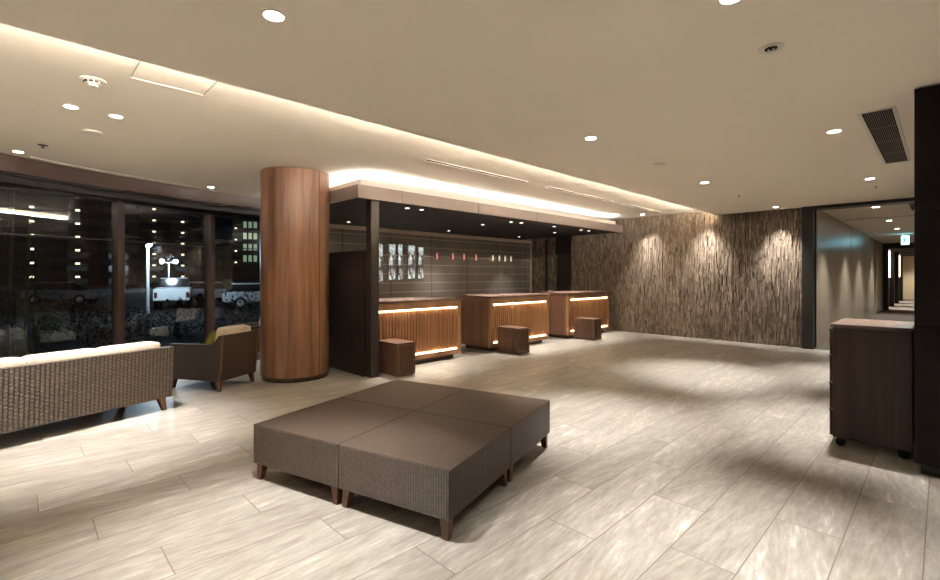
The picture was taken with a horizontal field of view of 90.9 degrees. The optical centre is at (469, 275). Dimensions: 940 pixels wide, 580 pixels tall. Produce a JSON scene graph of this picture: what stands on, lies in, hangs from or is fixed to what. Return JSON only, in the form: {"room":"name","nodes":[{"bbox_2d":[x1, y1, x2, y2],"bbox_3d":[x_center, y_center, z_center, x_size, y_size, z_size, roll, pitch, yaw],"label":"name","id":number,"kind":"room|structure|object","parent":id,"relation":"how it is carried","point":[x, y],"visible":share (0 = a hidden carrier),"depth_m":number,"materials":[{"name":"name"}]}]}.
{"room":"lobby","nodes":[
{"label":"lobby","id":0,"kind":"room"},
{"bbox_2d":[330,223,532,297],"bbox_3d":[-1.170,-0.015,11.623,7.266,2.830,1.250,0,0,-44],"label":"wall","id":1,"kind":"structure","parent":0,"point":[443,276],"depth_m":11.42,"materials":[{"name":"brown wood"}]},
{"bbox_2d":[0,153,259,208],"bbox_3d":[-5.073,-1.330,5.373,0.886,0.200,7.550,0,0,17],"label":"trim","id":2,"kind":"structure","parent":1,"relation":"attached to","point":[8,163],"depth_m":6.57,"materials":[{"name":"brown paint"}]},
{"bbox_2d":[0,171,259,215],"bbox_3d":[-5.551,-1.275,5.513,1.791,0.310,8.318,0,0,17],"label":"trim","id":3,"kind":"structure","parent":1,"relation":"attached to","point":[8,177],"depth_m":6.64,"materials":[{"name":"black painted plaster"}]},
{"bbox_2d":[0,182,259,220],"bbox_3d":[-5.477,-1.155,6.026,0.690,0.130,7.137,0,0,19],"label":"trim","id":4,"kind":"structure","parent":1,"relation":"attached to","point":[3,185],"depth_m":6.96,"materials":[{"name":"black metal"}]},
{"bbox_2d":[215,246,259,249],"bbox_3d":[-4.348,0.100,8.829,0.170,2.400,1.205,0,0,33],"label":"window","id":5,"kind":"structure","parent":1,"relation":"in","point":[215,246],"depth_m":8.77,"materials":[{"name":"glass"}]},
{"bbox_2d":[379,243,382,281],"bbox_3d":[-1.946,-0.282,9.973,0.150,0.835,0.020,0,0,-44],"label":"art panel","id":6,"kind":"object","parent":1,"relation":"attached to","point":[380,244],"visible":0.64,"depth_m":9.99,"materials":[{"name":"grey metal"}]},
{"bbox_2d":[388,244,394,279],"bbox_3d":[-1.721,-0.302,10.194,0.180,0.795,0.020,0,0,-44],"label":"art panel","id":7,"kind":"object","parent":1,"relation":"attached to","point":[391,247],"visible":1,"depth_m":10.18,"materials":[{"name":"grey metal"}]},
{"bbox_2d":[397,244,401,279],"bbox_3d":[-1.563,-0.307,10.348,0.125,0.805,0.020,0,0,-44],"label":"art panel","id":8,"kind":"object","parent":1,"relation":"attached to","point":[399,246],"visible":1,"depth_m":10.32,"materials":[{"name":"grey metal"}]},
{"bbox_2d":[407,245,414,278],"bbox_3d":[-1.342,-0.312,10.564,0.200,0.775,0.020,0,0,-44],"label":"art panel","id":9,"kind":"object","parent":1,"relation":"attached to","point":[410,248],"visible":1,"depth_m":10.55,"materials":[{"name":"grey metal"}]},
{"bbox_2d":[418,247,422,278],"bbox_3d":[-1.149,-0.297,10.753,0.160,0.745,0.020,0,0,-44],"label":"art panel","id":10,"kind":"object","parent":1,"relation":"attached to","point":[420,249],"visible":1,"depth_m":10.74,"materials":[{"name":"grey metal"}]},
{"bbox_2d":[330,224,531,292],"bbox_3d":[-0.740,0.188,11.141,7.126,2.424,0.040,0,0,-44],"label":"trim","id":11,"kind":"structure","parent":1,"relation":"attached to","point":[336,226],"depth_m":11.19,"materials":[{"name":"brown wood"}]},
{"bbox_2d":[0,0,939,243],"bbox_3d":[9.721,-1.435,14.515,42.200,0.230,13.250,0,0,-44],"label":"ceiling","id":12,"kind":"structure","parent":0,"point":[345,90],"depth_m":3.47,"materials":[{"name":"paint"}]},
{"bbox_2d":[62,104,78,108],"bbox_3d":[-3.373,-1.427,3.912,0.112,0.006,0.112,0,0,-44],"label":"recessed light","id":13,"kind":"object","parent":12,"relation":"in","point":[69,106],"visible":1,"depth_m":3.90,"materials":[{"name":"beige"}]},
{"bbox_2d":[81,129,102,135],"bbox_3d":[-3.747,-1.419,4.588,0.170,0.022,0.170,0,0,-44],"label":"ceiling speaker","id":14,"kind":"object","parent":12,"relation":"attached to","point":[86,131],"visible":1,"depth_m":4.55},
{"bbox_2d":[79,75,106,87],"bbox_3d":[-2.755,-1.405,3.382,0.156,0.050,0.156,0,0,-44],"label":"smoke detector","id":15,"kind":"object","parent":12,"relation":"attached to","point":[94,82],"visible":1,"depth_m":3.35,"materials":[{"name":"white plastic"}]},
{"bbox_2d":[28,156,194,186],"bbox_3d":[-4.896,-1.425,6.510,0.127,0.010,2.083,0,0,24],"label":"ceiling vent","id":16,"kind":"object","parent":12,"relation":"in","point":[28,156],"visible":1,"depth_m":6.30,"materials":[{"name":"beige metal"}]},
{"bbox_2d":[108,114,123,118],"bbox_3d":[-3.170,-1.427,4.146,0.112,0.006,0.112,0,0,-44],"label":"recessed light","id":17,"kind":"object","parent":12,"relation":"in","point":[110,115],"visible":1,"depth_m":4.15,"materials":[{"name":"beige"}]},
{"bbox_2d":[130,61,216,94],"bbox_3d":[-2.148,-1.428,3.365,0.470,0.004,0.375,0,0,-44],"label":"access hatch","id":18,"kind":"object","parent":12,"relation":"attached to","point":[139,61],"visible":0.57,"depth_m":3.45,"materials":[{"name":"paint"}]},
{"bbox_2d":[261,9,285,21],"bbox_3d":[-0.995,-1.317,2.346,0.117,0.006,0.117,0,0,-44],"label":"recessed light","id":19,"kind":"object","parent":12,"relation":"in","point":[273,15],"visible":1,"depth_m":2.34,"materials":[{"name":"beige"}]},
{"bbox_2d":[422,159,527,182],"bbox_3d":[0.147,-1.426,6.384,1.980,0.008,0.105,0,0,-44],"label":"ceiling vent","id":20,"kind":"object","parent":12,"relation":"in","point":[425,160],"visible":1,"depth_m":6.27,"materials":[{"name":"white metal"}]},
{"bbox_2d":[544,186,612,201],"bbox_3d":[1.977,-1.426,8.174,2.100,0.008,0.105,0,0,-44],"label":"ceiling vent","id":21,"kind":"object","parent":12,"relation":"in","point":[548,187],"visible":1,"depth_m":8.08,"materials":[{"name":"white metal"}]},
{"bbox_2d":[585,136,596,139],"bbox_3d":[1.158,-1.317,4.436,0.117,0.006,0.117,0,0,-44],"label":"recessed light","id":22,"kind":"object","parent":12,"relation":"in","point":[588,137],"visible":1,"depth_m":4.43,"materials":[{"name":"beige"}]},
{"bbox_2d":[622,204,661,212],"bbox_3d":[3.696,-1.426,9.856,1.710,0.008,0.105,0,0,-44],"label":"ceiling vent","id":23,"kind":"object","parent":12,"relation":"in","point":[622,204],"visible":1,"depth_m":9.80,"materials":[{"name":"white metal"}]},
{"bbox_2d":[653,163,664,165],"bbox_3d":[2.234,-1.313,5.471,0.140,0.014,0.140,0,0,-44],"label":"ceiling speaker","id":24,"kind":"object","parent":12,"relation":"attached to","point":[654,164],"visible":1,"depth_m":5.44},
{"bbox_2d":[718,0,740,4],"bbox_3d":[1.240,-1.317,2.193,0.117,0.006,0.117,0,0,-44],"label":"recessed light","id":25,"kind":"object","parent":12,"relation":"in","point":[722,2],"visible":1,"depth_m":2.23,"materials":[{"name":"beige"}]},
{"bbox_2d":[758,42,784,53],"bbox_3d":[1.745,-1.306,2.683,0.132,0.028,0.132,0,0,-44],"label":"sprinkler","id":26,"kind":"object","parent":12,"relation":"attached to","point":[771,48],"visible":1,"depth_m":2.67,"materials":[{"name":"beige metal"}]},
{"bbox_2d":[826,129,841,133],"bbox_3d":[3.323,-1.317,4.225,0.117,0.006,0.117,0,0,-44],"label":"recessed light","id":27,"kind":"object","parent":12,"relation":"in","point":[834,130],"visible":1,"depth_m":4.23,"materials":[{"name":"beige"}]},
{"bbox_2d":[857,106,910,164],"bbox_3d":[4.092,-1.315,4.526,2.440,0.010,0.235,0,0,-44],"label":"ceiling vent","id":28,"kind":"object","parent":12,"relation":"in","point":[883,127],"visible":1,"depth_m":4.29,"materials":[{"name":"brown metal"}]},
{"bbox_2d":[901,234,909,244],"bbox_3d":[13.868,-1.150,14.747,0.068,0.340,0.200,0,0,-44],"label":"exit sign","id":29,"kind":"object","parent":12,"relation":"hanging from","point":[905,240],"visible":1,"depth_m":14.72,"materials":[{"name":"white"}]},
{"bbox_2d":[907,203,913,210],"bbox_3d":[8.538,-1.315,8.790,1.400,0.010,0.300,0,0,-44],"label":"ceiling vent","id":30,"kind":"object","parent":12,"relation":"in","point":[910,205],"visible":0.23,"depth_m":8.79,"materials":[{"name":"metal"}]},
{"bbox_2d":[0,299,939,579],"bbox_3d":[9.703,1.460,14.533,42.200,0.120,13.200,0,0,-44],"label":"floor","id":31,"kind":"structure","parent":0,"point":[665,457],"depth_m":3.00,"materials":[{"name":"stone"}]},
{"bbox_2d":[0,341,173,433],"bbox_3d":[-4.014,1.044,4.067,0.850,0.712,2.250,0,0,28],"label":"sofa","id":32,"kind":"object","parent":31,"relation":"on","point":[44,388],"visible":1,"depth_m":4.17,"materials":[{"name":"brown wicker"}]},
{"bbox_2d":[0,357,25,367],"bbox_3d":[-3.925,0.845,3.701,0.170,0.315,0.529,0,0,28],"label":"cushion","id":33,"kind":"object","parent":32,"relation":"on","point":[9,361],"depth_m":3.83,"materials":[{"name":"beige fabric"}]},
{"bbox_2d":[22,348,99,363],"bbox_3d":[-3.675,0.845,4.174,0.170,0.315,0.529,0,0,28],"label":"cushion","id":34,"kind":"object","parent":32,"relation":"on","point":[87,352],"depth_m":4.11,"materials":[{"name":"beige fabric"}]},
{"bbox_2d":[96,341,159,354],"bbox_3d":[-3.425,0.845,4.647,0.170,0.315,0.529,0,0,28],"label":"cushion","id":35,"kind":"object","parent":32,"relation":"on","point":[112,349],"depth_m":4.57,"materials":[{"name":"beige fabric"}]},
{"bbox_2d":[170,324,258,391],"bbox_3d":[-3.263,1.016,5.933,0.809,0.768,0.616,0,0,16],"label":"armchair","id":36,"kind":"object","parent":31,"relation":"on","point":[233,353],"visible":1,"depth_m":5.68,"materials":[{"name":"brown fabric"}]},
{"bbox_2d":[204,331,215,343],"bbox_3d":[-3.221,0.828,5.859,0.134,0.272,0.313,0,0,9],"label":"throw pillow","id":37,"kind":"object","parent":36,"relation":"on","point":[210,339],"visible":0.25,"depth_m":5.74,"materials":[{"name":"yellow fabric"}]},
{"bbox_2d":[215,324,250,340],"bbox_3d":[-2.998,0.804,5.859,0.178,0.344,0.470,0,0,16],"label":"cushion","id":38,"kind":"object","parent":36,"relation":"on","point":[227,330],"depth_m":5.78,"materials":[{"name":"beige fabric"}]},
{"bbox_2d":[225,320,259,351],"bbox_3d":[-3.711,1.016,8.072,0.616,0.768,0.809,0,0,29],"label":"armchair","id":39,"kind":"object","parent":31,"relation":"on","point":[254,325],"visible":0.06,"depth_m":7.76,"materials":[{"name":"brown fabric"}]},
{"bbox_2d":[260,166,329,382],"bbox_3d":[-2.435,-0.013,6.464,0.906,2.826,0.906,0,0,-44],"label":"column","id":40,"kind":"structure","parent":31,"relation":"on","point":[294,201],"depth_m":6.08,"materials":[{"name":"brown wood"}]},
{"bbox_2d":[254,398,412,504],"bbox_3d":[-0.957,1.210,3.337,0.785,0.380,0.785,0,0,29],"label":"ottoman","id":41,"kind":"object","parent":31,"relation":"on","point":[305,442],"visible":0.8,"depth_m":3.09,"materials":[{"name":"brown fabric"}]},
{"bbox_2d":[330,250,365,376],"bbox_3d":[-1.928,0.525,6.921,0.085,1.750,1.370,0,0,-44],"label":"partition panel","id":42,"kind":"object","parent":31,"relation":"on","point":[347,269],"visible":0.69,"depth_m":6.69,"materials":[{"name":"brown wood"}]},
{"bbox_2d":[379,338,415,376],"bbox_3d":[-1.063,1.167,6.633,0.328,0.465,0.510,0,0,-44],"label":"stool","id":43,"kind":"object","parent":31,"relation":"on","point":[396,356],"visible":0.93,"depth_m":6.49,"materials":[{"name":"brown wood"}]},
{"bbox_2d":[339,379,464,411],"bbox_3d":[-0.572,1.210,4.032,0.785,0.380,0.785,0,0,29],"label":"ottoman","id":44,"kind":"object","parent":31,"relation":"on","point":[400,394],"visible":0.44,"depth_m":3.97,"materials":[{"name":"brown fabric"}]},
{"bbox_2d":[379,296,462,363],"bbox_3d":[-1.065,0.889,7.594,1.820,1.022,0.855,0,0,-44],"label":"reception desk","id":45,"kind":"object","parent":31,"relation":"on","point":[433,322],"visible":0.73,"depth_m":7.42,"materials":[{"name":"brown wood"}]},
{"bbox_2d":[379,296,462,303],"bbox_3d":[-1.065,0.397,7.594,1.820,0.037,0.855,0,0,-44],"label":"countertop","id":46,"kind":"structure","parent":45,"relation":"on","point":[426,298],"depth_m":7.45,"materials":[{"name":"brown wood"}]},
{"bbox_2d":[339,412,509,540],"bbox_3d":[-0.262,1.210,2.951,0.785,0.380,0.785,0,0,29],"label":"ottoman","id":47,"kind":"object","parent":31,"relation":"on","point":[435,466],"visible":1,"depth_m":2.70,"materials":[{"name":"brown fabric"}]},
{"bbox_2d":[330,179,622,377],"bbox_3d":[-0.001,0.043,9.673,7.170,2.715,3.127,0,0,-44],"label":"canopy","id":48,"kind":"object","parent":31,"relation":"on","point":[373,205],"visible":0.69,"depth_m":7.70,"materials":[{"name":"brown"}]},
{"bbox_2d":[416,389,549,481],"bbox_3d":[0.123,1.210,3.646,0.785,0.380,0.785,0,0,29],"label":"ottoman","id":49,"kind":"object","parent":31,"relation":"on","point":[527,418],"visible":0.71,"depth_m":3.53,"materials":[{"name":"brown fabric"}]},
{"bbox_2d":[459,293,549,350],"bbox_3d":[0.736,0.889,9.357,1.820,1.022,0.855,0,0,-44],"label":"reception desk","id":50,"kind":"object","parent":31,"relation":"on","point":[481,314],"visible":0.87,"depth_m":8.87,"materials":[{"name":"brown wood"}]},
{"bbox_2d":[459,293,549,297],"bbox_3d":[0.736,0.397,9.357,1.820,0.037,0.855,0,0,-44],"label":"countertop","id":51,"kind":"structure","parent":50,"relation":"on","point":[500,295],"depth_m":9.01,"materials":[{"name":"brown wood"}]},
{"bbox_2d":[497,325,529,354],"bbox_3d":[0.792,1.167,8.455,0.328,0.465,0.510,0,0,-44],"label":"stool","id":52,"kind":"object","parent":31,"relation":"on","point":[510,339],"visible":1,"depth_m":8.33,"materials":[{"name":"brown wood"}]},
{"bbox_2d":[538,290,610,337],"bbox_3d":[2.537,0.889,11.119,1.820,1.022,0.855,0,0,-44],"label":"reception desk","id":53,"kind":"object","parent":31,"relation":"on","point":[564,306],"visible":0.82,"depth_m":10.53,"materials":[{"name":"brown wood"}]},
{"bbox_2d":[538,290,610,294],"bbox_3d":[2.537,0.397,11.119,1.820,0.037,0.855,0,0,-44],"label":"countertop","id":54,"kind":"structure","parent":53,"relation":"on","point":[574,291],"depth_m":10.80,"materials":[{"name":"brown wood"}]},
{"bbox_2d":[574,317,601,340],"bbox_3d":[2.600,1.167,10.225,0.328,0.465,0.510,0,0,-44],"label":"stool","id":55,"kind":"object","parent":31,"relation":"on","point":[588,328],"visible":1,"depth_m":10.10,"materials":[{"name":"brown wood"}]},
{"bbox_2d":[829,318,913,458],"bbox_3d":[3.396,0.898,3.903,0.726,1.003,0.509,0,0,-44],"label":"cabinet","id":56,"kind":"object","parent":31,"relation":"on","point":[871,382],"visible":0.94,"depth_m":3.64,"materials":[{"name":"brown wood"}]},
{"bbox_2d":[914,84,939,476],"bbox_3d":[3.842,0.043,3.187,0.950,2.714,1.100,0,0,-44],"label":"pillar","id":57,"kind":"structure","parent":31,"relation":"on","point":[926,99],"depth_m":3.20,"materials":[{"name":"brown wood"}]},
{"bbox_2d":[531,208,801,347],"bbox_3d":[4.205,-0.015,11.391,0.228,2.830,6.600,0,0,-44],"label":"wall","id":58,"kind":"structure","parent":0,"point":[737,277],"depth_m":10.34,"materials":[{"name":"stone"}]},
{"bbox_2d":[545,240,547,291],"bbox_3d":[2.200,0.185,13.280,0.048,2.430,0.055,0,0,-44],"label":"trim","id":59,"kind":"structure","parent":58,"relation":"attached to","point":[546,241],"depth_m":13.26,"materials":[{"name":"black wood"}]},
{"bbox_2d":[535,236,570,254],"bbox_3d":[2.319,-1.015,13.351,0.180,0.830,1.560,0,0,-44],"label":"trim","id":60,"kind":"structure","parent":58,"relation":"attached to","point":[562,244],"depth_m":12.94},
{"bbox_2d":[557,254,570,290],"bbox_3d":[2.672,0.400,12.983,0.112,2.000,0.540,0,0,-44],"label":"door","id":61,"kind":"structure","parent":58,"relation":"in","point":[563,260],"depth_m":13.00,"materials":[{"name":"black wood"}]},
{"bbox_2d":[815,210,894,347],"bbox_3d":[16.232,0.040,18.396,27.064,2.720,0.150,0,0,-44],"label":"wall","id":62,"kind":"structure","parent":0,"point":[849,262],"depth_m":11.44,"materials":[{"name":"grey paint"}]},
{"bbox_2d":[903,256,913,298],"bbox_3d":[26.698,0.040,27.156,0.150,2.720,2.270,0,0,-44],"label":"wall","id":63,"kind":"structure","parent":0,"point":[908,261],"depth_m":27.61,"materials":[{"name":"beige paint"}]},
{"bbox_3d":[-5.231,1.350,5.931,6.413,0.100,3.300,0,0,-44],"label":"trim","id":64,"kind":"structure","parent":0,"visible":0},
{"bbox_2d":[0,201,124,344],"bbox_3d":[-5.577,0.100,6.189,0.170,2.400,1.665,0,0,28],"label":"window","id":65,"kind":"structure","parent":64,"relation":"on","point":[118,208],"depth_m":6.82,"materials":[{"name":"brown metal"}]},
{"bbox_2d":[125,214,214,342],"bbox_3d":[-4.935,0.100,7.626,0.170,2.400,1.599,0,0,21],"label":"window","id":66,"kind":"structure","parent":64,"relation":"on","point":[209,220],"depth_m":8.27,"materials":[{"name":"brown metal"}]},
{"label":"outside","id":67,"kind":"structure","parent":0,"visible":0},
{"bbox_2d":[0,279,259,357],"bbox_3d":[-87.363,2.050,103.569,300.000,0.300,249.750,0,0,-44],"label":"ground","id":68,"kind":"structure","parent":67,"point":[135,295],"depth_m":21.03,"materials":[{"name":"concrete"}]},
{"bbox_2d":[0,190,54,357],"bbox_3d":[-8.066,0.160,8.079,1.259,3.482,1.274,0,0,-16],"label":"bamboo","id":69,"kind":"object","parent":68,"relation":"on","point":[8,321],"visible":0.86,"depth_m":8.11,"materials":[{"name":"plant"}]},
{"bbox_2d":[0,226,64,356],"bbox_3d":[-8.970,0.450,9.360,1.265,2.902,1.310,0,0,-44],"label":"bamboo","id":70,"kind":"object","parent":68,"relation":"on","point":[28,247],"visible":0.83,"depth_m":9.34,"materials":[{"name":"plant"}]},
{"bbox_2d":[1,244,70,353],"bbox_3d":[-10.059,0.560,10.613,1.172,2.682,1.251,0,0,4],"label":"bamboo","id":71,"kind":"object","parent":68,"relation":"on","point":[35,283],"visible":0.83,"depth_m":10.65,"materials":[{"name":"plant"}]},
{"bbox_2d":[20,282,105,304],"bbox_3d":[-27.375,1.173,31.271,4.105,1.446,1.700,0,0,-14],"label":"car","id":72,"kind":"object","parent":68,"relation":"on","point":[71,287],"visible":0.74,"depth_m":30.63,"materials":[{"name":"grey paint"}]},
{"bbox_2d":[27,293,110,342],"bbox_3d":[-12.158,1.242,14.136,2.048,1.430,2.034,0,0,-44],"label":"shrub","id":73,"kind":"object","parent":68,"relation":"on","point":[85,317],"visible":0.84,"depth_m":14.02,"materials":[{"name":"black plant"}]},
{"bbox_2d":[0,189,139,285],"bbox_3d":[-83.611,-15.300,93.310,26.300,40.000,14.050,0,0,-42],"label":"apartment block","id":74,"kind":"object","parent":68,"relation":"on","point":[84,261],"visible":0.36,"depth_m":89.77,"materials":[{"name":"brown"}]},
{"bbox_2d":[77,306,161,348],"bbox_3d":[-9.348,1.384,12.401,1.821,1.143,1.859,0,0,-44],"label":"shrub","id":75,"kind":"object","parent":68,"relation":"on","point":[127,315],"visible":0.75,"depth_m":12.31,"materials":[{"name":"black plant"}]},
{"bbox_2d":[145,243,151,312],"bbox_3d":[-16.224,0.135,23.370,0.200,3.530,0.700,0,0,-44],"label":"street lamp","id":76,"kind":"object","parent":68,"relation":"on","point":[148,245],"visible":0.98,"depth_m":23.49,"materials":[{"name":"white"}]},
{"bbox_2d":[160,259,177,277],"bbox_3d":[-45.562,-0.275,70.005,2.300,4.350,0.971,0,0,-44],"label":"street lamp","id":77,"kind":"object","parent":68,"relation":"on","point":[161,260],"visible":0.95,"depth_m":69.92,"materials":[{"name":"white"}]},
{"bbox_2d":[138,297,203,336],"bbox_3d":[-9.675,1.319,15.173,2.127,1.261,2.133,0,0,-44],"label":"shrub","id":78,"kind":"object","parent":68,"relation":"on","point":[165,327],"visible":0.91,"depth_m":15.01,"materials":[{"name":"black plant"}]},
{"bbox_2d":[153,278,192,308],"bbox_3d":[-17.690,1.008,27.721,1.780,1.776,5.050,0,0,-29],"label":"pickup truck","id":79,"kind":"object","parent":68,"relation":"on","point":[170,289],"visible":0.92,"depth_m":26.00,"materials":[{"name":"white paint"}]},
{"bbox_2d":[140,206,222,282],"bbox_3d":[-85.332,-19.300,131.042,26.300,48.000,14.050,0,0,-33],"label":"apartment block","id":80,"kind":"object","parent":68,"relation":"on","point":[157,225],"visible":0.2,"depth_m":126.69,"materials":[{"name":"brown"}]},
{"bbox_2d":[179,282,227,302],"bbox_3d":[-19.655,1.173,33.664,4.105,1.446,1.700,0,0,26],"label":"car","id":81,"kind":"object","parent":68,"relation":"on","point":[198,287],"visible":0.46,"depth_m":32.72,"materials":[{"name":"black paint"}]},
{"bbox_2d":[215,287,259,330],"bbox_3d":[-6.555,1.104,13.717,1.887,1.637,1.906,0,0,-28],"label":"shrub","id":82,"kind":"object","parent":68,"relation":"on","point":[250,307],"visible":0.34,"depth_m":13.56,"materials":[{"name":"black plant"}]},
{"bbox_2d":[222,283,259,307],"bbox_3d":[-12.701,1.173,28.145,4.105,1.446,1.700,0,0,-34],"label":"car","id":83,"kind":"object","parent":68,"relation":"on","point":[234,287],"visible":0.34,"depth_m":26.90,"materials":[{"name":"white paint"}]},
{"bbox_2d":[230,218,259,280],"bbox_3d":[-80.913,-21.100,176.030,18.000,46.000,14.400,0,0,-25],"label":"apartment tower","id":84,"kind":"structure","parent":68,"relation":"on","point":[244,263],"depth_m":168.09,"materials":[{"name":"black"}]},
{"bbox_3d":[8.978,-0.015,6.533,0.200,2.830,2.780,0,0,-44],"label":"wall","id":85,"kind":"structure","parent":0,"visible":0},
{"bbox_2d":[802,197,913,348],"bbox_3d":[7.236,0.040,8.256,0.320,2.720,2.120,0,0,-44],"label":"trim","id":86,"kind":"structure","parent":85,"relation":"attached to","point":[808,213],"depth_m":8.81,"materials":[{"name":"brown wood"}]},
{"bbox_3d":[17.758,0.040,16.945,26.914,2.720,0.180,0,0,-44],"label":"wall","id":87,"kind":"structure","parent":0,"visible":0},
{"bbox_2d":[883,242,913,309],"bbox_3d":[17.700,0.040,18.371,0.200,2.720,1.940,0,0,-44],"label":"trim","id":88,"kind":"structure","parent":87,"relation":"attached to","point":[886,246],"depth_m":18.92,"materials":[{"name":"black metal"}]},
{"bbox_2d":[889,249,913,305],"bbox_3d":[19.987,0.040,20.610,0.200,2.720,1.940,0,0,-44],"label":"trim","id":89,"kind":"structure","parent":87,"relation":"attached to","point":[891,278],"depth_m":21.16,"materials":[{"name":"black metal"}]},
{"bbox_2d":[895,252,913,302],"bbox_3d":[22.346,0.040,22.918,0.200,2.720,1.940,0,0,-44],"label":"trim","id":90,"kind":"structure","parent":87,"relation":"attached to","point":[896,253],"depth_m":23.46,"materials":[{"name":"black metal"}]},
{"bbox_2d":[899,254,913,300],"bbox_3d":[24.704,0.040,25.226,0.200,2.720,1.940,0,0,-44],"label":"trim","id":91,"kind":"structure","parent":87,"relation":"attached to","point":[901,255],"depth_m":25.78,"materials":[{"name":"black metal"}]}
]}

